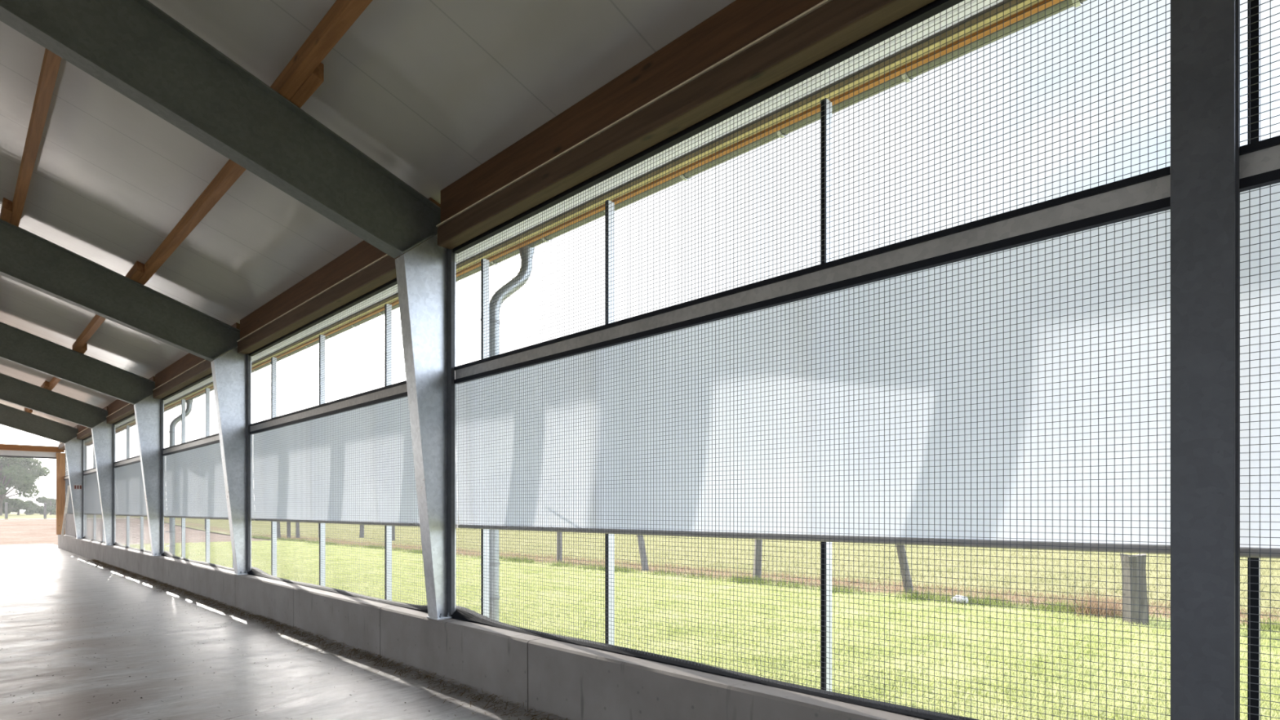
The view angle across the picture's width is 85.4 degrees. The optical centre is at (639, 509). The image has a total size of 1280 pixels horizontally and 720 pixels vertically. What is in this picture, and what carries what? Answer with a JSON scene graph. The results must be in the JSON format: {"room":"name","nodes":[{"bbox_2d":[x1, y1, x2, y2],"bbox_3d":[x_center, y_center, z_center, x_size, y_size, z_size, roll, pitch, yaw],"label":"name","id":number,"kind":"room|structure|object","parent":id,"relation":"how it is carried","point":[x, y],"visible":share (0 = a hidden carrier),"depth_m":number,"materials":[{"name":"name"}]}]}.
{"room":"farm building","nodes":[
{"label":"farm building","id":0,"kind":"room"},
{"bbox_2d":[0,543,551,719],"bbox_3d":[-13.470,1.580,8.521,13.600,0.120,49.100,0,0,-45],"label":"floor","id":1,"kind":"structure","parent":0,"point":[37,582],"depth_m":6.77,"materials":[{"name":"concrete"}]},
{"bbox_2d":[0,600,430,719],"bbox_3d":[-5.051,1.516,5.898,4.214,0.004,12.500,0,0,-45],"label":"crumbs","id":2,"kind":"object","parent":1,"relation":"on","point":[164,600],"visible":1,"depth_m":6.86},
{"bbox_2d":[84,559,569,719],"bbox_3d":[-7.369,1.485,11.374,0.532,0.069,25.545,0,0,-45],"label":"litter","id":3,"kind":"object","parent":1,"relation":"on","point":[97,562],"visible":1,"depth_m":7.75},
{"bbox_2d":[57,534,924,719],"bbox_3d":[-7.142,1.317,11.738,0.300,0.647,44.500,0,0,-45],"label":"wall","id":4,"kind":"structure","parent":0,"point":[572,682],"depth_m":5.47,"materials":[{"name":"concrete"}]},
{"bbox_2d":[56,452,65,534],"bbox_3d":[-22.887,-0.619,27.402,0.275,3.223,0.160,0,0,-45],"label":"post","id":5,"kind":"object","parent":4,"relation":"on","point":[60,457],"visible":0.8,"depth_m":27.34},
{"bbox_2d":[0,444,64,453],"bbox_3d":[-27.627,-2.360,22.677,13.600,0.220,0.140,0,0,-45],"label":"header","id":6,"kind":"object","parent":5,"relation":"on","point":[2,446],"visible":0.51,"depth_m":26.72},
{"bbox_2d":[0,449,61,458],"bbox_3d":[-27.740,-2.130,22.719,13.500,0.280,0.080,0,0,-45],"label":"door track","id":7,"kind":"object","parent":6,"relation":"attached to","point":[3,453],"visible":1,"depth_m":26.77,"materials":[{"name":"metal"}]},
{"bbox_2d":[61,485,70,535],"bbox_3d":[-21.790,0.042,26.315,0.280,1.903,0.030,0,0,-45],"label":"leaning board","id":8,"kind":"object","parent":4,"relation":"on","point":[68,486],"visible":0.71,"depth_m":26.30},
{"bbox_2d":[65,479,73,514],"bbox_3d":[-20.864,-0.093,25.550,0.004,2.155,5.541,0,0,-45],"label":"wire mesh","id":9,"kind":"object","parent":4,"relation":"on","point":[69,510],"visible":0.23,"depth_m":26.57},
{"bbox_2d":[65,513,76,537],"bbox_3d":[-20.846,0.572,25.399,0.040,0.803,3.000,0,0,-45],"label":"panel","id":10,"kind":"object","parent":4,"relation":"on","point":[70,530],"visible":0.71,"depth_m":25.32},
{"bbox_2d":[64,435,84,538],"bbox_3d":[-19.095,-0.817,23.402,0.530,3.619,0.200,0,0,-45],"label":"steel column","id":11,"kind":"structure","parent":4,"relation":"on","point":[74,448],"depth_m":23.45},
{"bbox_2d":[0,403,78,443],"bbox_3d":[-23.723,-3.583,18.774,13.580,2.746,0.170,0,0,-45],"label":"rafter","id":12,"kind":"object","parent":11,"relation":"on","point":[10,416],"visible":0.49,"depth_m":22.70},
{"bbox_2d":[83,467,96,475],"bbox_3d":[-16.763,-1.224,21.421,0.036,0.152,5.910,0,0,-45],"label":"metal rail","id":13,"kind":"object","parent":11,"relation":"attached to","point":[93,470],"visible":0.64,"depth_m":22.45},
{"bbox_2d":[85,473,92,515],"bbox_3d":[-18.304,-0.490,23.072,0.053,1.330,1.309,0,0,-45],"label":"curtain","id":14,"kind":"object","parent":13,"relation":"hanging from","point":[91,493],"depth_m":22.95,"materials":[{"name":"fabric"}]},
{"bbox_2d":[82,434,96,469],"bbox_3d":[-16.766,-1.826,21.418,0.054,1.104,6.102,0,0,-45],"label":"wire mesh","id":15,"kind":"object","parent":13,"relation":"attached to","point":[89,456],"depth_m":22.52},
{"bbox_2d":[84,472,105,542],"bbox_3d":[-16.748,-0.093,21.435,0.004,2.155,6.102,0,0,-45],"label":"wire mesh","id":16,"kind":"object","parent":4,"relation":"on","point":[95,508],"visible":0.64,"depth_m":22.01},
{"bbox_2d":[91,419,115,545],"bbox_3d":[-14.782,-0.817,19.088,0.530,3.619,0.200,0,0,-45],"label":"steel column","id":17,"kind":"structure","parent":4,"relation":"on","point":[104,433],"depth_m":19.14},
{"bbox_2d":[0,373,107,428],"bbox_3d":[-19.410,-3.583,14.460,13.580,2.746,0.170,0,0,-45],"label":"rafter","id":18,"kind":"object","parent":17,"relation":"on","point":[12,390],"visible":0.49,"depth_m":18.29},
{"bbox_2d":[24,380,48,412],"bbox_3d":[-17.647,-3.231,20.233,0.080,0.149,6.770,0,0,-45],"label":"timber purlin","id":19,"kind":"object","parent":18,"relation":"on","point":[46,384],"visible":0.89,"depth_m":18.08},
{"bbox_2d":[76,422,102,439],"bbox_3d":[-16.845,-2.445,21.339,0.145,0.170,5.920,0,0,-45],"label":"beam","id":20,"kind":"structure","parent":17,"relation":"attached to","point":[87,432],"depth_m":22.22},
{"bbox_3d":[-16.879,-2.535,21.304,0.062,0.011,5.920,0,0,-45],"label":"wooden lath","id":21,"kind":"object","parent":20,"relation":"on","visible":0},
{"bbox_2d":[78,406,107,432],"bbox_3d":[-16.833,-2.703,21.351,0.110,0.324,5.920,0,0,-45],"label":"eave purlin","id":22,"kind":"object","parent":21,"relation":"on","point":[81,428],"visible":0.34,"depth_m":22.74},
{"bbox_2d":[114,455,140,467],"bbox_3d":[-12.449,-1.224,17.108,0.036,0.152,5.910,0,0,-45],"label":"metal rail","id":23,"kind":"object","parent":17,"relation":"attached to","point":[134,460],"visible":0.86,"depth_m":17.80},
{"bbox_2d":[113,413,139,462],"bbox_3d":[-12.453,-1.826,17.104,0.054,1.104,6.102,0,0,-45],"label":"wire mesh","id":24,"kind":"object","parent":23,"relation":"attached to","point":[120,424],"depth_m":18.11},
{"bbox_2d":[117,462,167,517],"bbox_3d":[-12.395,-0.517,17.162,0.053,1.387,6.094,0,0,-45],"label":"curtain","id":25,"kind":"object","parent":23,"relation":"hanging from","point":[131,508],"visible":0.27,"depth_m":17.72,"materials":[{"name":"fabric"}]},
{"bbox_2d":[115,462,151,551],"bbox_3d":[-12.435,-0.093,17.122,0.004,2.155,6.102,0,0,-45],"label":"wire mesh","id":26,"kind":"object","parent":4,"relation":"on","point":[120,468],"visible":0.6,"depth_m":17.87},
{"bbox_2d":[133,392,164,555],"bbox_3d":[-10.469,-0.817,14.775,0.530,3.619,0.200,0,0,-45],"label":"steel column","id":27,"kind":"structure","parent":4,"relation":"on","point":[149,411],"depth_m":14.84,"materials":[{"name":"metal"}]},
{"bbox_2d":[0,321,155,404],"bbox_3d":[-15.097,-3.583,10.147,13.580,2.746,0.170,0,0,-45],"label":"rafter","id":28,"kind":"object","parent":27,"relation":"on","point":[17,346],"visible":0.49,"depth_m":13.86,"materials":[{"name":"metal"}]},
{"bbox_2d":[47,342,87,391],"bbox_3d":[-13.275,-3.204,15.978,0.080,0.149,6.770,0,0,-45],"label":"timber purlin","id":29,"kind":"object","parent":28,"relation":"on","point":[54,381],"visible":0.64,"depth_m":17.05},
{"bbox_2d":[106,395,150,423],"bbox_3d":[-12.532,-2.445,17.025,0.145,0.170,5.920,0,0,-45],"label":"beam","id":30,"kind":"structure","parent":27,"relation":"attached to","point":[128,410],"depth_m":17.57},
{"bbox_2d":[106,403,130,417],"bbox_3d":[-12.566,-2.535,16.991,0.062,0.011,5.920,0,0,-45],"label":"wooden lath","id":31,"kind":"object","parent":30,"relation":"on","point":[129,403],"visible":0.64,"depth_m":17.69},
{"bbox_2d":[107,376,155,415],"bbox_3d":[-12.519,-2.703,17.038,0.110,0.324,5.920,0,0,-45],"label":"eave purlin","id":32,"kind":"object","parent":31,"relation":"on","point":[117,404],"visible":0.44,"depth_m":18.14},
{"bbox_2d":[164,442,233,568],"bbox_3d":[-8.139,-0.093,12.826,0.004,2.155,6.051,0,0,-45],"label":"wire mesh","id":33,"kind":"object","parent":4,"relation":"on","point":[216,451],"visible":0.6,"depth_m":13.15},
{"bbox_2d":[210,345,251,574],"bbox_3d":[-6.191,-0.817,10.497,0.530,3.619,0.200,0,0,-45],"label":"steel column","id":34,"kind":"structure","parent":4,"relation":"on","point":[232,371],"depth_m":10.55,"materials":[{"name":"metal"}]},
{"bbox_2d":[0,217,239,361],"bbox_3d":[-10.819,-3.583,5.869,13.580,2.746,0.170,0,0,-45],"label":"rafter","id":35,"kind":"object","parent":34,"relation":"on","point":[28,259],"visible":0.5,"depth_m":9.43,"materials":[{"name":"metal"}]},
{"bbox_2d":[0,197,12,222],"bbox_3d":[-9.964,-3.656,10.698,0.080,0.149,6.720,0,0,-45],"label":"timber purlin","id":36,"kind":"object","parent":35,"relation":"on","point":[6,206],"visible":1,"depth_m":8.36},
{"bbox_2d":[71,261,144,351],"bbox_3d":[-9.037,-3.231,11.624,0.080,0.149,6.720,0,0,-45],"label":"timber purlin","id":37,"kind":"object","parent":35,"relation":"on","point":[135,273],"visible":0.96,"depth_m":11.93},
{"bbox_2d":[162,433,219,455],"bbox_3d":[-8.154,-1.224,12.812,0.036,0.152,5.860,0,0,-45],"label":"metal rail","id":38,"kind":"object","parent":34,"relation":"attached to","point":[215,438],"visible":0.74,"depth_m":13.09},
{"bbox_2d":[161,373,218,448],"bbox_3d":[-8.157,-1.826,12.808,0.054,1.104,6.051,0,0,-45],"label":"wire mesh","id":39,"kind":"object","parent":38,"relation":"attached to","point":[198,386],"depth_m":13.46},
{"bbox_2d":[165,434,254,520],"bbox_3d":[-8.099,-0.517,12.867,0.053,1.387,6.044,0,0,-45],"label":"curtain","id":40,"kind":"object","parent":38,"relation":"hanging from","point":[208,511],"visible":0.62,"depth_m":12.88,"materials":[{"name":"fabric"}]},
{"bbox_2d":[153,346,235,399],"bbox_3d":[-8.236,-2.445,12.730,0.145,0.170,5.870,0,0,-45],"label":"beam","id":41,"kind":"structure","parent":34,"relation":"attached to","point":[203,369],"depth_m":12.89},
{"bbox_2d":[152,359,205,390],"bbox_3d":[-8.270,-2.535,12.695,0.062,0.011,5.870,0,0,-45],"label":"wooden lath","id":42,"kind":"object","parent":41,"relation":"on","point":[205,359],"visible":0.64,"depth_m":12.99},
{"bbox_2d":[155,322,239,388],"bbox_3d":[-8.224,-2.703,12.742,0.110,0.324,5.870,0,0,-45],"label":"eave purlin","id":43,"kind":"object","parent":42,"relation":"on","point":[187,362],"visible":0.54,"depth_m":13.29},
{"bbox_2d":[165,355,252,404],"bbox_3d":[-8.127,-2.338,12.839,0.040,0.113,6.050,0,0,-45],"label":"strip","id":44,"kind":"object","parent":34,"relation":"attached to","point":[211,379],"visible":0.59,"depth_m":13.26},
{"bbox_2d":[251,396,426,606],"bbox_3d":[-3.868,-0.093,8.555,0.004,2.155,6.031,0,0,-45],"label":"wire mesh","id":45,"kind":"object","parent":4,"relation":"on","point":[329,422],"visible":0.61,"depth_m":8.30,"materials":[{"name":"metal"}]},
{"bbox_2d":[394,231,455,620],"bbox_3d":[-1.927,-0.817,6.233,0.530,3.619,0.200,0,0,-45],"label":"steel column","id":46,"kind":"structure","parent":4,"relation":"on","point":[425,273],"depth_m":6.28,"materials":[{"name":"metal"}]},
{"bbox_2d":[0,0,440,258],"bbox_3d":[-6.555,-3.583,1.605,13.580,2.746,0.170,0,0,-45],"label":"rafter","id":47,"kind":"object","parent":46,"relation":"on","point":[135,48],"visible":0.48,"depth_m":5.10,"materials":[{"name":"metal"}]},
{"bbox_2d":[9,48,61,226],"bbox_3d":[-5.635,-3.630,6.485,0.080,0.149,6.700,0,0,-45],"label":"timber purlin","id":48,"kind":"object","parent":47,"relation":"on","point":[51,61],"visible":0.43,"depth_m":6.51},
{"bbox_2d":[137,62,324,284],"bbox_3d":[-4.709,-3.204,7.411,0.080,0.149,6.700,0,0,-45],"label":"timber purlin","id":49,"kind":"object","parent":47,"relation":"on","point":[231,171],"visible":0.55,"depth_m":7.13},
{"bbox_2d":[270,0,373,100],"bbox_3d":[0.272,-3.231,2.315,0.080,0.149,8.890,0,0,-45],"label":"timber purlin","id":50,"kind":"object","parent":47,"relation":"on","point":[343,14],"visible":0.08,"depth_m":4.77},
{"bbox_2d":[249,380,407,434],"bbox_3d":[-3.883,-1.224,8.541,0.036,0.152,5.840,0,0,-45],"label":"metal rail","id":51,"kind":"object","parent":46,"relation":"attached to","point":[397,390],"visible":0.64,"depth_m":8.25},
{"bbox_2d":[248,277,405,423],"bbox_3d":[-3.886,-1.826,8.537,0.054,1.104,6.031,0,0,-45],"label":"wire mesh","id":52,"kind":"object","parent":51,"relation":"attached to","point":[328,322],"depth_m":8.40,"materials":[{"name":"metal"}]},
{"bbox_2d":[253,396,458,528],"bbox_3d":[-3.828,-0.517,8.596,0.053,1.387,6.024,0,0,-45],"label":"curtain","id":53,"kind":"object","parent":51,"relation":"hanging from","point":[308,504],"visible":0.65,"depth_m":8.46,"materials":[{"name":"fabric"}]},
{"bbox_2d":[237,237,431,354],"bbox_3d":[-3.965,-2.445,8.459,0.145,0.170,5.850,0,0,-45],"label":"beam","id":54,"kind":"structure","parent":46,"relation":"attached to","point":[380,273],"depth_m":8.10,"materials":[{"name":"wood"}]},
{"bbox_2d":[236,253,388,342],"bbox_3d":[-3.999,-2.535,8.425,0.062,0.011,5.850,0,0,-45],"label":"wooden lath","id":55,"kind":"object","parent":54,"relation":"on","point":[386,255],"visible":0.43,"depth_m":8.15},
{"bbox_2d":[240,197,440,338],"bbox_3d":[-3.953,-2.703,8.471,0.110,0.324,5.850,0,0,-45],"label":"eave purlin","id":56,"kind":"object","parent":55,"relation":"on","point":[362,254],"visible":0.44,"depth_m":8.38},
{"bbox_2d":[253,253,456,361],"bbox_3d":[-3.856,-2.338,8.568,0.040,0.113,6.030,0,0,-45],"label":"strip","id":57,"kind":"object","parent":46,"relation":"attached to","point":[297,336],"visible":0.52,"depth_m":8.50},
{"bbox_2d":[455,0,1003,263],"bbox_3d":[0.175,-2.338,4.537,0.040,0.113,5.370,0,0,-45],"label":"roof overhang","id":58,"kind":"object","parent":46,"relation":"attached to","point":[986,2],"visible":0.68,"depth_m":4.00,"materials":[{"name":"metal"}]},
{"bbox_2d":[453,165,1170,383],"bbox_3d":[0.209,-1.224,4.449,0.036,0.152,5.353,0,0,-45],"label":"metal rail","id":59,"kind":"object","parent":46,"relation":"attached to","point":[1148,193],"visible":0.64,"depth_m":3.43,"materials":[{"name":"metal"}]},
{"bbox_2d":[453,0,1170,366],"bbox_3d":[0.172,-1.826,4.480,0.054,1.104,5.448,0,0,-45],"label":"wire mesh","id":60,"kind":"object","parent":59,"relation":"attached to","point":[1148,5],"depth_m":3.78,"materials":[{"name":"metal"}]},
{"bbox_2d":[455,209,1170,554],"bbox_3d":[0.202,-0.517,4.565,0.053,1.387,5.364,0,0,-45],"label":"curtain","id":61,"kind":"object","parent":59,"relation":"hanging from","point":[678,509],"visible":0.83,"depth_m":3.49,"materials":[{"name":"fabric"}]},
{"bbox_2d":[63,533,976,719],"bbox_3d":[-8.095,0.942,12.778,0.127,0.100,41.520,0,0,-45],"label":"ledge","id":62,"kind":"object","parent":4,"relation":"on","point":[460,614],"visible":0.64,"depth_m":4.62,"materials":[{"name":"concrete"}]},
{"bbox_2d":[455,210,1170,719],"bbox_3d":[0.162,-0.093,4.524,0.004,2.155,5.371,0,0,-45],"label":"wire mesh","id":63,"kind":"object","parent":4,"relation":"on","point":[1166,211],"visible":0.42,"depth_m":3.65,"materials":[{"name":"metal"}]},
{"bbox_2d":[1170,0,1239,719],"bbox_3d":[2.040,-0.883,2.500,0.219,3.753,0.250,0,0,-45],"label":"steel post","id":64,"kind":"object","parent":4,"relation":"on","point":[1205,33],"visible":1,"depth_m":2.43,"materials":[{"name":"metal"}]},
{"bbox_2d":[437,0,935,249],"bbox_3d":[2.112,-2.445,2.381,0.145,0.170,10.980,0,0,-45],"label":"beam","id":65,"kind":"structure","parent":64,"relation":"attached to","point":[837,24],"depth_m":4.09,"materials":[{"name":"wood"}]},
{"bbox_2d":[435,0,831,226],"bbox_3d":[2.078,-2.535,2.347,0.062,0.011,10.980,0,0,-45],"label":"wooden lath","id":66,"kind":"object","parent":65,"relation":"on","point":[824,2],"visible":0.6,"depth_m":4.26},
{"bbox_2d":[440,0,824,222],"bbox_3d":[2.125,-2.703,2.394,0.110,0.324,10.980,0,0,-45],"label":"eave purlin","id":67,"kind":"object","parent":66,"relation":"on","point":[740,23],"visible":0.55,"depth_m":4.49,"materials":[{"name":"wood"}]},
{"bbox_2d":[1239,135,1279,192],"bbox_3d":[4.089,-1.224,0.570,0.036,0.152,5.613,0,0,-45],"label":"metal rail","id":68,"kind":"object","parent":64,"relation":"attached to","point":[1259,161],"visible":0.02,"depth_m":2.45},
{"bbox_2d":[1239,0,1279,146],"bbox_3d":[4.108,-1.822,0.579,0.004,1.096,5.791,0,0,-45],"label":"wire mesh","id":69,"kind":"object","parent":68,"relation":"attached to","point":[1249,1],"visible":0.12,"depth_m":2.48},
{"bbox_2d":[1240,182,1279,558],"bbox_3d":[4.148,-0.517,0.620,0.053,1.387,5.784,0,0,-45],"label":"curtain","id":70,"kind":"object","parent":68,"relation":"hanging from","point":[1254,480],"visible":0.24,"depth_m":2.50,"materials":[{"name":"fabric"}]},
{"bbox_2d":[1239,183,1279,719],"bbox_3d":[4.108,-0.093,0.579,0.004,2.155,5.791,0,0,-45],"label":"wire mesh","id":71,"kind":"object","parent":4,"relation":"on","point":[1270,186],"visible":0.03,"depth_m":2.49,"materials":[{"name":"metal"}]},
{"bbox_2d":[0,0,1013,443],"bbox_3d":[-11.968,-3.859,7.018,14.944,2.518,44.850,0,0,-45],"label":"ceiling","id":72,"kind":"structure","parent":0,"point":[430,91],"depth_m":5.89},
{"bbox_2d":[84,0,1043,444],"bbox_3d":[-6.718,-2.595,12.233,0.059,0.035,44.800,0,0,-45],"label":"roof overhang","id":73,"kind":"object","parent":72,"relation":"attached to","point":[1020,5],"visible":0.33,"depth_m":4.63,"materials":[{"name":"wood"}]},
{"bbox_2d":[86,0,1063,445],"bbox_3d":[-6.682,-2.579,12.268,0.040,0.041,44.800,0,0,-45],"label":"fascia board","id":74,"kind":"object","parent":72,"relation":"attached to","point":[1042,7],"visible":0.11,"depth_m":4.58,"materials":[{"name":"wood"}]},
{"bbox_2d":[89,0,1087,444],"bbox_3d":[-6.607,-2.612,12.343,0.172,0.104,44.800,0,0,-45],"label":"gutter","id":75,"kind":"object","parent":72,"relation":"attached to","point":[1064,4],"visible":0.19,"depth_m":4.62,"materials":[{"name":"metal"}]},
{"bbox_2d":[165,399,193,555],"bbox_3d":[-10.816,-0.552,16.282,0.554,4.085,0.158,0,0,-30],"label":"downpipe","id":76,"kind":"object","parent":75,"relation":"attached to","point":[193,399],"visible":0.42,"depth_m":16.19,"materials":[{"name":"metal"}]},
{"bbox_2d":[488,245,534,621],"bbox_3d":[-1.291,-0.552,6.757,0.554,4.085,0.158,0,0,-30],"label":"downpipe","id":77,"kind":"object","parent":75,"relation":"attached to","point":[497,531],"visible":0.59,"depth_m":6.66,"materials":[{"name":"metal"}]},
{"label":"outside","id":78,"kind":"structure","parent":0,"visible":0},
{"bbox_2d":[0,512,133,519],"bbox_3d":[-198.768,0.770,66.397,212.800,0.001,225.000,0,0,-45],"label":"field","id":79,"kind":"structure","parent":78,"point":[12,515],"depth_m":76.34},
{"bbox_2d":[4,502,8,518],"bbox_3d":[-53.358,0.132,58.363,0.198,1.416,0.181,0,0,4],"label":"fence post","id":80,"kind":"object","parent":79,"relation":"on","point":[6,504],"visible":0.9,"depth_m":58.32,"materials":[{"name":"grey wood"}]},
{"bbox_2d":[2,496,13,514],"bbox_3d":[-86.906,-0.547,92.291,5.567,2.802,5.852,0,0,-45],"label":"bush","id":81,"kind":"object","parent":79,"relation":"on","point":[5,500],"visible":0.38,"depth_m":92.28,"materials":[{"name":"green plant"}]},
{"bbox_2d":[3,496,45,515],"bbox_3d":[-85.147,-0.455,94.338,6.535,2.617,7.186,0,0,-45],"label":"bush","id":82,"kind":"object","parent":79,"relation":"on","point":[15,503],"visible":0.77,"depth_m":93.21,"materials":[{"name":"green plant"}]},
{"bbox_2d":[0,457,50,515],"bbox_3d":[-80.782,-3.511,86.807,10.464,8.732,11.045,0,0,-45],"label":"broadleaf tree","id":83,"kind":"object","parent":79,"relation":"on","point":[19,473],"visible":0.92,"depth_m":86.95,"materials":[{"name":"green plant"}]},
{"bbox_2d":[23,496,56,515],"bbox_3d":[-82.091,-0.502,96.110,5.168,2.712,7.126,0,0,-45],"label":"bush","id":84,"kind":"object","parent":79,"relation":"on","point":[51,502],"visible":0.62,"depth_m":95.21,"materials":[{"name":"green plant"}]},
{"bbox_2d":[43,502,46,519],"bbox_3d":[-51.270,0.131,59.739,0.198,1.417,0.186,0,0,8],"label":"fence post","id":85,"kind":"object","parent":79,"relation":"on","point":[45,504],"visible":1,"depth_m":59.70,"materials":[{"name":"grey wood"}]},
{"bbox_2d":[0,507,56,514],"bbox_3d":[-57.629,0.151,53.386,34.015,0.522,0.022,0,0,-43],"label":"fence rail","id":86,"kind":"object","parent":85,"relation":"attached to","point":[0,508],"visible":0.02,"depth_m":59.12,"materials":[{"name":"grey metal"}]},
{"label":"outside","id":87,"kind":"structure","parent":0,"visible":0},
{"bbox_2d":[124,539,1279,719],"bbox_3d":[3.182,1.500,7.425,8.200,0.001,66.000,0,0,-45],"label":"lawn","id":88,"kind":"structure","parent":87,"point":[851,691],"depth_m":8.03,"materials":[{"name":"plant"}]},
{"bbox_2d":[84,444,86,535],"bbox_3d":[-19.742,-0.390,24.682,0.066,3.800,0.032,0,0,-45],"label":"upright","id":89,"kind":"object","parent":88,"relation":"on","point":[85,446],"visible":0.36,"depth_m":24.67,"materials":[{"name":"metal"}]},
{"bbox_2d":[128,425,129,546],"bbox_3d":[-13.943,-0.390,18.883,0.066,3.800,0.032,0,0,-45],"label":"upright","id":90,"kind":"object","parent":88,"relation":"on","point":[129,425],"visible":0.16,"depth_m":18.89,"materials":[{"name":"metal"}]},
{"bbox_2d":[141,516,143,549],"bbox_3d":[-12.600,-0.390,17.540,0.066,3.800,0.032,0,0,-45],"label":"upright","id":91,"kind":"object","parent":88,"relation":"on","point":[141,517],"visible":0.02,"depth_m":17.54,"materials":[{"name":"metal"}]},
{"bbox_2d":[182,399,185,557],"bbox_3d":[-9.524,-0.390,14.464,0.066,3.800,0.032,0,0,-45],"label":"upright","id":92,"kind":"object","parent":88,"relation":"on","point":[182,399],"visible":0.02,"depth_m":14.45,"materials":[{"name":"metal"}]},
{"bbox_2d":[205,387,209,562],"bbox_3d":[-8.181,-0.390,13.120,0.066,3.800,0.032,0,0,-45],"label":"upright","id":93,"kind":"object","parent":88,"relation":"on","point":[207,393],"visible":0.36,"depth_m":13.11,"materials":[{"name":"metal"}]},
{"bbox_2d":[271,356,275,576],"bbox_3d":[-5.522,-0.390,10.462,0.066,3.800,0.032,0,0,-45],"label":"upright","id":94,"kind":"object","parent":88,"relation":"on","point":[272,357],"visible":0.2,"depth_m":10.45,"materials":[{"name":"metal"}]},
{"bbox_2d":[319,334,325,586],"bbox_3d":[-4.178,-0.390,9.118,0.066,3.800,0.032,0,0,-45],"label":"upright","id":95,"kind":"object","parent":88,"relation":"on","point":[322,530],"visible":0.36,"depth_m":9.10,"materials":[{"name":"metal"}]},
{"bbox_2d":[385,303,391,600],"bbox_3d":[-2.814,-0.390,7.753,0.066,3.800,0.032,0,0,-45],"label":"upright","id":96,"kind":"object","parent":88,"relation":"on","point":[386,308],"visible":0.16,"depth_m":7.73,"materials":[{"name":"metal"}]},
{"bbox_2d":[481,258,488,617],"bbox_3d":[-1.421,-0.390,6.360,0.066,3.800,0.032,0,0,-45],"label":"upright","id":97,"kind":"object","parent":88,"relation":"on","point":[486,548],"visible":0.25,"depth_m":6.35,"materials":[{"name":"metal"}]},
{"bbox_2d":[604,200,614,644],"bbox_3d":[-0.226,-0.390,5.165,0.066,3.800,0.032,0,0,-45],"label":"upright","id":98,"kind":"object","parent":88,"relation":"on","point":[611,546],"visible":0.29,"depth_m":5.15,"materials":[{"name":"metal"}]},
{"bbox_2d":[251,534,1279,635],"bbox_3d":[-6.270,1.402,22.643,1.305,0.200,45.104,0,0,-45],"label":"grass","id":99,"kind":"structure","parent":88,"relation":"on","point":[1267,626],"depth_m":12.23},
{"bbox_2d":[821,97,831,691],"bbox_3d":[1.047,-0.390,3.893,0.066,3.800,0.032,0,0,-45],"label":"upright","id":100,"kind":"object","parent":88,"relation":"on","point":[827,111],"visible":0.5,"depth_m":3.87,"materials":[{"name":"metal"}]},
{"bbox_2d":[951,595,968,604],"bbox_3d":[5.092,1.442,11.039,0.305,0.151,0.267,0,0,-45],"label":"stone","id":101,"kind":"object","parent":88,"relation":"on","point":[961,598],"visible":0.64,"depth_m":10.94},
{"bbox_2d":[1064,584,1154,618],"bbox_3d":[6.485,1.292,9.788,0.966,0.419,0.993,0,0,-12],"label":"dry shrub","id":102,"kind":"object","parent":88,"relation":"on","point":[1103,611],"visible":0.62,"depth_m":9.71,"materials":[{"name":"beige plant"}]},
{"bbox_2d":[1120,553,1149,625],"bbox_3d":[6.524,1.081,9.115,0.304,1.017,0.317,0,0,-45],"label":"fence post","id":103,"kind":"object","parent":88,"relation":"on","point":[1135,580],"visible":0.72,"depth_m":9.02,"materials":[{"name":"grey wood"}]},
{"bbox_2d":[1247,0,1259,719],"bbox_3d":[2.320,-0.390,2.620,0.066,3.800,0.032,0,0,-45],"label":"upright","id":104,"kind":"object","parent":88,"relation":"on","point":[1253,571],"visible":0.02,"depth_m":2.59,"materials":[{"name":"metal"}]},
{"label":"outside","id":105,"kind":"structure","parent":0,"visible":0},
{"bbox_2d":[10,511,1279,627],"bbox_3d":[25.314,1.127,195.020,288.400,0.750,360.000,0,0,-45],"label":"meadow","id":106,"kind":"structure","parent":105,"point":[314,526],"depth_m":20.07,"materials":[{"name":"plant"}]},
{"bbox_2d":[295,522,299,537],"bbox_3d":[-17.786,0.930,36.017,0.181,1.319,0.276,0,0,-45],"label":"fence post","id":107,"kind":"object","parent":106,"relation":"on","point":[297,524],"visible":0.48,"depth_m":35.96,"materials":[{"name":"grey wood"}]},
{"bbox_2d":[556,532,561,561],"bbox_3d":[-2.293,1.033,19.849,0.172,1.114,0.176,0,0,-45],"label":"fence post","id":108,"kind":"object","parent":106,"relation":"on","point":[558,534],"visible":0.57,"depth_m":19.78,"materials":[{"name":"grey wood"}]},
{"bbox_2d":[636,534,648,570],"bbox_3d":[0.063,1.030,17.051,0.347,1.120,0.182,0,0,9],"label":"fence post","id":109,"kind":"object","parent":106,"relation":"on","point":[641,536],"visible":0.66,"depth_m":17.00,"materials":[{"name":"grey wood"}]},
{"bbox_2d":[753,539,762,580],"bbox_3d":[2.526,1.046,14.757,0.196,1.089,0.207,0,0,-45],"label":"fence post","id":110,"kind":"object","parent":106,"relation":"on","point":[757,559],"visible":0.6,"depth_m":14.69,"materials":[{"name":"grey wood"}]},
{"bbox_2d":[253,533,1279,624],"bbox_3d":[-5.486,1.441,23.449,2.019,0.122,45.148,0,0,-45],"label":"dry grass","id":111,"kind":"structure","parent":106,"relation":"on","point":[352,541],"depth_m":13.83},
{"bbox_2d":[895,544,913,593],"bbox_3d":[4.760,1.073,12.463,0.347,1.034,0.161,0,0,5],"label":"fence post","id":112,"kind":"object","parent":106,"relation":"on","point":[904,578],"visible":0.64,"depth_m":12.42,"materials":[{"name":"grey wood"}]},
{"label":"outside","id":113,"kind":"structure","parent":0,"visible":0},
{"bbox_2d":[0,518,270,545],"bbox_3d":[-56.445,1.175,23.069,72.800,0.750,40.550,0,0,-45],"label":"yard","id":114,"kind":"structure","parent":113,"point":[12,531],"depth_m":40.38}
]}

